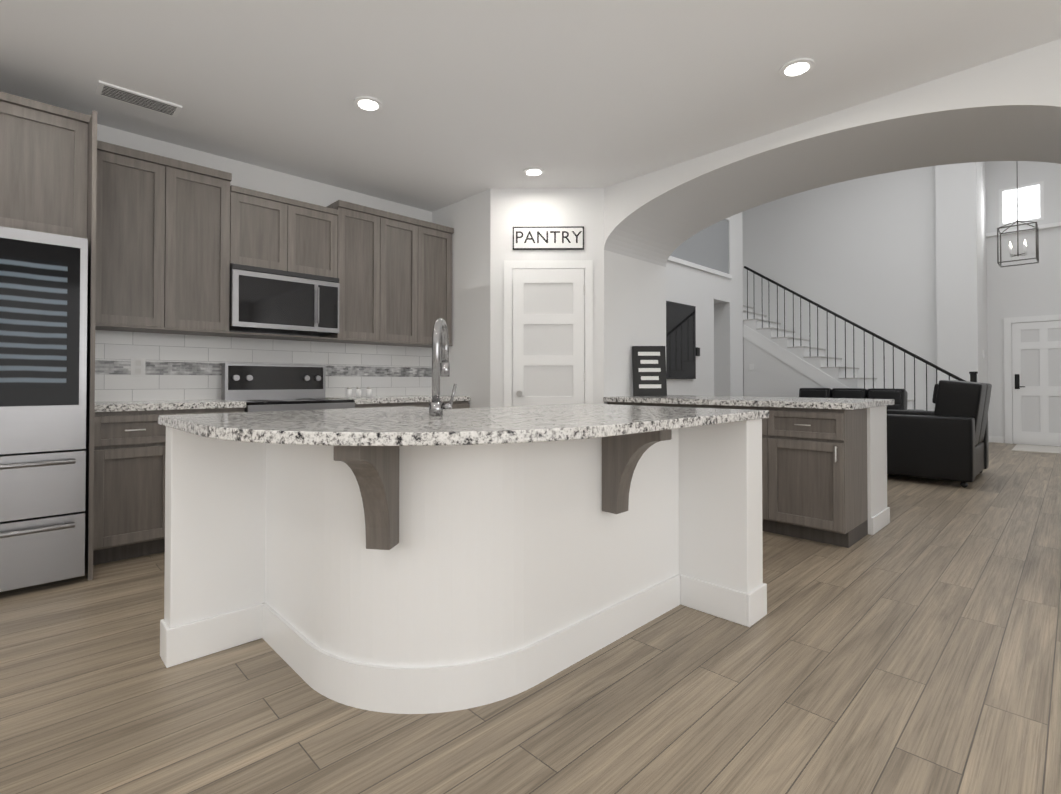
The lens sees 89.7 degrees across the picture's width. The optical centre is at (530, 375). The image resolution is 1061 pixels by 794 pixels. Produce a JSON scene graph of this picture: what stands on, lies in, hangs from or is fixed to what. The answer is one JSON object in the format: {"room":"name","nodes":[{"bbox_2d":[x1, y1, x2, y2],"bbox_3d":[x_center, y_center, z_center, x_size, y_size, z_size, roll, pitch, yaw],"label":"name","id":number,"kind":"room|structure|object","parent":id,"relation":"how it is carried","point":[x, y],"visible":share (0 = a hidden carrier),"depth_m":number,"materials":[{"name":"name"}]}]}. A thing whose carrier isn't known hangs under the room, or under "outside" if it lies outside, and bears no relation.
{"room":"kitchen","nodes":[
{"label":"kitchen","id":0,"kind":"room"},
{"bbox_2d":[97,124,431,401],"bbox_3d":[-3.304,-0.285,3.129,6.350,2.740,0.150,1,-1,-44],"label":"wall","id":1,"kind":"structure","parent":0,"point":[260,179],"depth_m":4.20,"materials":[{"name":"white paint"}]},
{"bbox_2d":[0,91,96,579],"bbox_3d":[-2.958,-0.189,2.795,0.982,2.540,0.809,1,-1,-44],"label":"upper cabinet","id":2,"kind":"object","parent":1,"relation":"attached to","point":[48,168],"visible":0.71,"depth_m":2.86,"materials":[{"name":"brown wood"}]},
{"bbox_2d":[95,140,178,333],"bbox_3d":[-2.602,-0.861,3.467,0.438,1.100,0.354,1,-1,-44],"label":"upper cabinet","id":3,"kind":"object","parent":1,"relation":"attached to","point":[175,238],"depth_m":3.36,"materials":[{"name":"brown wood"}]},
{"bbox_2d":[167,160,234,335],"bbox_3d":[-2.373,-0.858,3.691,0.438,1.100,0.354,1,-1,-44],"label":"upper cabinet","id":4,"kind":"object","parent":1,"relation":"attached to","point":[206,195],"depth_m":3.62,"materials":[{"name":"brown wood"}]},
{"bbox_2d":[95,330,431,401],"bbox_3d":[-1.929,-0.054,4.353,2.664,0.468,0.012,1,-1,-44],"label":"tile backsplash","id":5,"kind":"structure","parent":1,"relation":"attached to","point":[182,367],"depth_m":3.96,"materials":[{"name":"tile"}]},
{"bbox_2d":[131,358,144,375],"bbox_3d":[-2.664,-0.059,3.623,0.080,0.120,0.006,1,-1,-44],"label":"outlet","id":6,"kind":"object","parent":5,"relation":"attached to","point":[137,366],"visible":1,"depth_m":3.62,"materials":[{"name":"white plastic"}]},
{"bbox_2d":[235,186,298,272],"bbox_3d":[-2.056,-1.052,4.001,0.445,0.545,0.354,1,-1,-44],"label":"upper cabinet","id":7,"kind":"object","parent":1,"relation":"attached to","point":[266,225],"depth_m":3.89,"materials":[{"name":"brown wood"}]},
{"bbox_2d":[229,263,339,335],"bbox_3d":[-1.907,-0.556,4.077,0.766,0.435,0.442,1,-1,-44],"label":"microwave","id":8,"kind":"object","parent":7,"relation":"attached to","point":[267,300],"visible":0.94,"depth_m":3.92,"materials":[{"name":"silver metal"}]},
{"bbox_2d":[299,201,338,277],"bbox_3d":[-1.821,-1.049,4.230,0.445,0.545,0.354,1,-1,-44],"label":"upper cabinet","id":9,"kind":"object","parent":1,"relation":"attached to","point":[318,225],"depth_m":4.16,"materials":[{"name":"brown wood"}]},
{"bbox_2d":[315,200,390,343],"bbox_3d":[-1.508,-0.848,4.533,0.431,1.100,0.354,1,-1,-44],"label":"upper cabinet","id":10,"kind":"object","parent":1,"relation":"attached to","point":[364,232],"depth_m":4.42,"materials":[{"name":"brown wood"}]},
{"bbox_2d":[387,213,426,346],"bbox_3d":[-1.263,-0.845,4.771,0.488,1.100,0.354,1,-1,-44],"label":"upper cabinet","id":11,"kind":"object","parent":1,"relation":"attached to","point":[407,282],"depth_m":4.71,"materials":[{"name":"brown wood"}]},
{"bbox_2d":[411,222,453,347],"bbox_3d":[-1.019,-0.842,5.010,0.429,1.100,0.354,1,-1,-44],"label":"upper cabinet","id":12,"kind":"object","parent":1,"relation":"attached to","point":[439,237],"depth_m":4.95,"materials":[{"name":"brown wood"}]},
{"bbox_2d":[0,442,1060,793],"bbox_3d":[2.261,1.149,4.242,15.900,0.100,11.500,1,-1,-44],"label":"floor","id":13,"kind":"structure","parent":0,"point":[914,646],"depth_m":1.77,"materials":[{"name":"brown wood"}]},
{"bbox_2d":[0,226,87,591],"bbox_3d":[-2.904,0.181,2.741,0.900,1.800,0.857,1,-1,-44],"label":"refrigerator","id":14,"kind":"object","parent":13,"relation":"on","point":[43,327],"visible":1,"depth_m":2.67,"materials":[{"name":"grey metal"}]},
{"bbox_2d":[93,395,470,564],"bbox_3d":[-1.702,0.637,4.110,2.661,0.920,0.642,1,-1,-44],"label":"base cabinet","id":15,"kind":"object","parent":13,"relation":"on","point":[129,475],"visible":0.27,"depth_m":3.13,"materials":[{"name":"brown wood"}]},
{"bbox_2d":[346,387,351,396],"bbox_3d":[-1.526,0.138,4.487,0.043,0.084,0.043,0,-1,31],"label":"jar","id":16,"kind":"object","parent":15,"relation":"on","point":[348,391],"depth_m":4.47,"materials":[{"name":"white"}]},
{"bbox_2d":[356,387,360,396],"bbox_3d":[-1.468,0.139,4.557,0.043,0.084,0.043,0,-1,31],"label":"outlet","id":17,"kind":"object","parent":15,"relation":"on","point":[358,391],"depth_m":4.54,"materials":[{"name":"white plastic"}]},
{"bbox_2d":[366,387,371,396],"bbox_3d":[-1.397,0.140,4.613,0.043,0.084,0.043,0,-1,31],"label":"jar","id":18,"kind":"object","parent":15,"relation":"on","point":[368,391],"depth_m":4.60,"materials":[{"name":"white"}]},
{"bbox_2d":[221,363,354,411],"bbox_3d":[-1.796,0.500,3.979,0.746,1.190,0.666,1,-1,-44],"label":"range","id":19,"kind":"object","parent":13,"relation":"on","point":[257,387],"visible":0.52,"depth_m":4.05,"materials":[{"name":"silver metal"}]},
{"bbox_2d":[158,415,768,713],"bbox_3d":[-0.175,0.632,2.228,2.036,0.885,1.473,1,-1,-44],"label":"kitchen island","id":20,"kind":"object","parent":13,"relation":"on","point":[407,560],"depth_m":1.96,"materials":[{"name":"white paint"}]},
{"bbox_2d":[158,403,768,462],"bbox_3d":[-0.179,0.172,2.245,2.060,0.035,1.510,1,-1,-44],"label":"island countertop","id":21,"kind":"structure","parent":20,"relation":"on","point":[320,435],"depth_m":1.71,"materials":[{"name":"white stone"}]},
{"bbox_2d":[429,318,456,415],"bbox_3d":[-0.350,-0.040,2.132,0.187,0.386,0.220,1,-1,-44],"label":"faucet","id":22,"kind":"object","parent":21,"relation":"on","point":[439,370],"visible":1,"depth_m":2.04,"materials":[{"name":"silver metal"}]},
{"bbox_2d":[607,403,642,405],"bbox_3d":[1.026,0.663,4.632,0.535,0.880,0.521,1,-1,-44],"label":"base cabinet","id":23,"kind":"object","parent":13,"relation":"on","point":[639,404],"depth_m":4.50,"materials":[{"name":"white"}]},
{"bbox_2d":[643,403,754,409],"bbox_3d":[1.489,0.658,4.157,0.535,0.880,1.042,1,-1,-44],"label":"base cabinet","id":24,"kind":"object","parent":13,"relation":"on","point":[692,405],"depth_m":4.10,"materials":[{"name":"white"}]},
{"bbox_2d":[755,407,870,547],"bbox_3d":[1.952,0.652,3.682,0.535,0.880,0.521,1,-1,-44],"label":"base cabinet","id":25,"kind":"object","parent":13,"relation":"on","point":[824,470],"depth_m":3.49,"materials":[{"name":"brown wood"}]},
{"bbox_2d":[603,395,893,410],"bbox_3d":[1.678,0.199,4.305,1.065,0.040,1.908,1,-1,-44],"label":"countertop","id":26,"kind":"structure","parent":25,"relation":"on","point":[699,400],"depth_m":3.86,"materials":[{"name":"white stone"}]},
{"bbox_2d":[632,346,666,395],"bbox_3d":[1.081,-0.043,4.855,0.300,0.459,0.088,0,-1,1],"label":"sign","id":27,"kind":"object","parent":26,"relation":"on","point":[649,369],"visible":1,"depth_m":4.84,"materials":[{"name":"black wood"}]},
{"bbox_2d":[743,266,977,410],"bbox_3d":[5.204,-0.467,9.701,1.128,3.260,4.605,1,-1,-44],"label":"stairs","id":28,"kind":"structure","parent":13,"relation":"on","point":[786,363],"depth_m":9.56,"materials":[{"name":"white"}]},
{"bbox_2d":[749,364,753,369],"bbox_3d":[4.137,-0.164,9.981,0.006,0.120,0.080,1,-1,-44],"label":"light switch","id":29,"kind":"object","parent":28,"relation":"attached to","point":[751,366],"visible":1,"depth_m":9.98,"materials":[{"name":"white plastic"}]},
{"bbox_2d":[799,388,923,410],"bbox_3d":[4.897,0.672,8.345,1.032,0.950,1.949,1,-1,-44],"label":"sofa","id":30,"kind":"object","parent":13,"relation":"on","point":[899,397],"visible":0.23,"depth_m":8.36,"materials":[{"name":"black leather"}]},
{"bbox_2d":[867,407,889,534],"bbox_3d":[1.853,0.661,4.488,0.449,0.880,1.881,1,-1,-44],"label":"half wall","id":31,"kind":"structure","parent":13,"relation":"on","point":[876,416],"depth_m":3.81,"materials":[{"name":"white paint"}]},
{"bbox_2d":[887,380,991,486],"bbox_3d":[4.447,0.585,6.018,1.339,1.069,1.086,1,-1,-44],"label":"armchair","id":32,"kind":"object","parent":13,"relation":"on","point":[947,438],"visible":0.75,"depth_m":5.47,"materials":[{"name":"black leather"}]},
{"bbox_2d":[1012,444,1060,453],"bbox_3d":[8.000,1.140,8.312,1.100,0.012,0.680,1,-1,-44],"label":"door mat","id":33,"kind":"object","parent":13,"relation":"on","point":[1038,448],"visible":1,"depth_m":8.32,"materials":[{"name":"white fabric"}]},
{"bbox_2d":[0,0,1060,211],"bbox_3d":[-0.001,-1.749,0.257,7.050,0.120,8.900,1,-1,-44],"label":"ceiling","id":34,"kind":"structure","parent":0,"point":[474,97],"depth_m":2.92,"materials":[{"name":"white paint"}]},
{"bbox_2d":[95,80,181,117],"bbox_3d":[-2.335,-1.647,3.189,0.400,0.012,0.170,1,-1,-44],"label":"ceiling vent","id":35,"kind":"object","parent":34,"relation":"in","point":[118,93],"visible":0.98,"depth_m":3.17,"materials":[{"name":"white metal"}]},
{"bbox_2d":[354,96,382,111],"bbox_3d":[-0.984,-1.646,3.235,0.168,0.013,0.168,-1,-1,37],"label":"recessed light","id":36,"kind":"object","parent":34,"relation":"in","point":[365,103],"depth_m":3.23,"materials":[{"name":"white"}]},
{"bbox_2d":[523,167,543,176],"bbox_3d":[0.027,-1.634,4.276,0.168,0.013,0.168,0,-1,19],"label":"recessed light","id":37,"kind":"object","parent":34,"relation":"in","point":[530,171],"depth_m":4.25,"materials":[{"name":"white"}]},
{"bbox_2d":[779,58,814,77],"bbox_3d":[1.430,-1.651,2.865,0.168,0.013,0.168,-1,-1,37],"label":"recessed light","id":38,"kind":"object","parent":34,"relation":"in","point":[797,67],"depth_m":2.85,"materials":[{"name":"white"}]},
{"bbox_2d":[432,188,665,407],"bbox_3d":[0.137,-0.258,5.365,1.700,2.740,1.750,1,-1,-44],"label":"wall block","id":39,"kind":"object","parent":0,"point":[629,302],"visible":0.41,"depth_m":4.71,"materials":[{"name":"white paint"}]},
{"bbox_2d":[504,260,592,406],"bbox_3d":[0.155,0.051,4.627,0.556,2.105,0.556,1,-1,-44],"label":"pantry door","id":40,"kind":"structure","parent":39,"relation":"attached to","point":[548,332],"depth_m":4.63,"materials":[{"name":"white wood"}]},
{"bbox_2d":[513,226,583,249],"bbox_3d":[0.155,-1.197,4.641,0.620,0.200,0.018,0,-1,1],"label":"sign","id":41,"kind":"object","parent":39,"relation":"attached to","point":[542,244],"visible":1,"depth_m":4.63,"materials":[{"name":"white wood"}]},
{"bbox_2d":[516,231,581,242],"bbox_3d":[0.160,-1.203,4.630,0.574,0.103,0.002,0,-1,1],"label":"lettering","id":42,"kind":"object","parent":41,"relation":"attached to","point":[544,239],"visible":1,"depth_m":4.63,"materials":[{"name":"black paint"}]},
{"bbox_2d":[666,212,742,395],"bbox_3d":[1.954,-1.651,8.485,5.235,5.600,0.640,1,-1,-44],"label":"wall","id":43,"kind":"structure","parent":0,"point":[704,271],"depth_m":9.33,"materials":[{"name":"white paint"}]},
{"bbox_2d":[666,301,695,378],"bbox_3d":[2.102,-0.550,8.188,1.650,1.190,0.050,1,-1,-44],"label":"wall-mounted tv","id":44,"kind":"object","parent":43,"relation":"attached to","point":[680,341],"visible":0.61,"depth_m":8.41,"materials":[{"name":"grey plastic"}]},
{"bbox_2d":[696,347,699,355],"bbox_3d":[2.767,-0.397,8.843,0.100,0.140,0.038,1,-1,-44],"label":"wall sconce","id":45,"kind":"object","parent":43,"relation":"attached to","point":[697,351],"visible":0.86,"depth_m":8.81,"materials":[{"name":"black metal"}]},
{"bbox_2d":[604,39,1060,266],"bbox_3d":[3.493,-0.293,2.422,1.000,2.740,7.150,1,-1,-44],"label":"archway","id":46,"kind":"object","parent":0,"point":[1007,108],"depth_m":3.55,"materials":[{"name":"white paint"}]},
{"bbox_2d":[742,166,933,410],"bbox_3d":[4.890,-1.622,10.956,0.150,5.600,5.600,1,-1,-44],"label":"wall","id":47,"kind":"structure","parent":0,"point":[898,258],"depth_m":9.73,"materials":[{"name":"white paint"}]},
{"bbox_2d":[934,162,981,409],"bbox_3d":[6.886,-1.650,8.628,0.002,5.600,0.520,1,-1,-44],"label":"wall","id":48,"kind":"structure","parent":0,"point":[955,185],"depth_m":8.63,"materials":[{"name":"white paint"}]},
{"bbox_2d":[978,162,987,382],"bbox_3d":[7.448,-1.643,9.176,1.030,5.600,0.520,1,-1,-44],"label":"wall","id":49,"kind":"structure","parent":0,"point":[982,246],"depth_m":8.92,"materials":[{"name":"white paint"}]},
{"bbox_2d":[986,161,1060,446],"bbox_3d":[9.894,-1.664,7.440,0.250,5.600,5.380,1,-1,-44],"label":"wall","id":50,"kind":"structure","parent":0,"point":[1025,290],"depth_m":9.09,"materials":[{"name":"white paint"}]},
{"bbox_2d":[988,436,1004,442],"bbox_3d":[5.401,1.057,5.347,9.262,0.110,8.700,1,-1,-44],"label":"baseboard","id":51,"kind":"structure","parent":50,"relation":"attached to","point":[997,439],"depth_m":9.22,"materials":[{"name":"white wood"}]},
{"bbox_2d":[999,181,1043,226],"bbox_3d":[8.304,-2.900,9.033,0.023,0.650,0.560,1,-1,-44],"label":"window","id":52,"kind":"structure","parent":50,"relation":"in","point":[1030,201],"depth_m":9.01,"materials":[{"name":"white glass"}]},
{"bbox_2d":[1004,314,1060,445],"bbox_3d":[8.467,0.077,8.794,0.073,2.150,0.980,1,-1,-44],"label":"entry door","id":53,"kind":"structure","parent":50,"relation":"in","point":[1032,362],"depth_m":8.91,"materials":[{"name":"white wood"}]},
{"bbox_3d":[5.055,-4.529,7.031,8.100,0.120,11.500,1,-1,-44],"label":"ceiling","id":54,"kind":"structure","parent":0,"visible":0},
{"bbox_2d":[997,161,1038,266],"bbox_3d":[7.639,-3.108,8.374,0.456,2.688,0.458,1,-1,-44],"label":"chandelier","id":55,"kind":"object","parent":54,"relation":"hanging from","point":[1025,244],"visible":0.96,"depth_m":8.36,"materials":[{"name":"black metal"}]}
]}

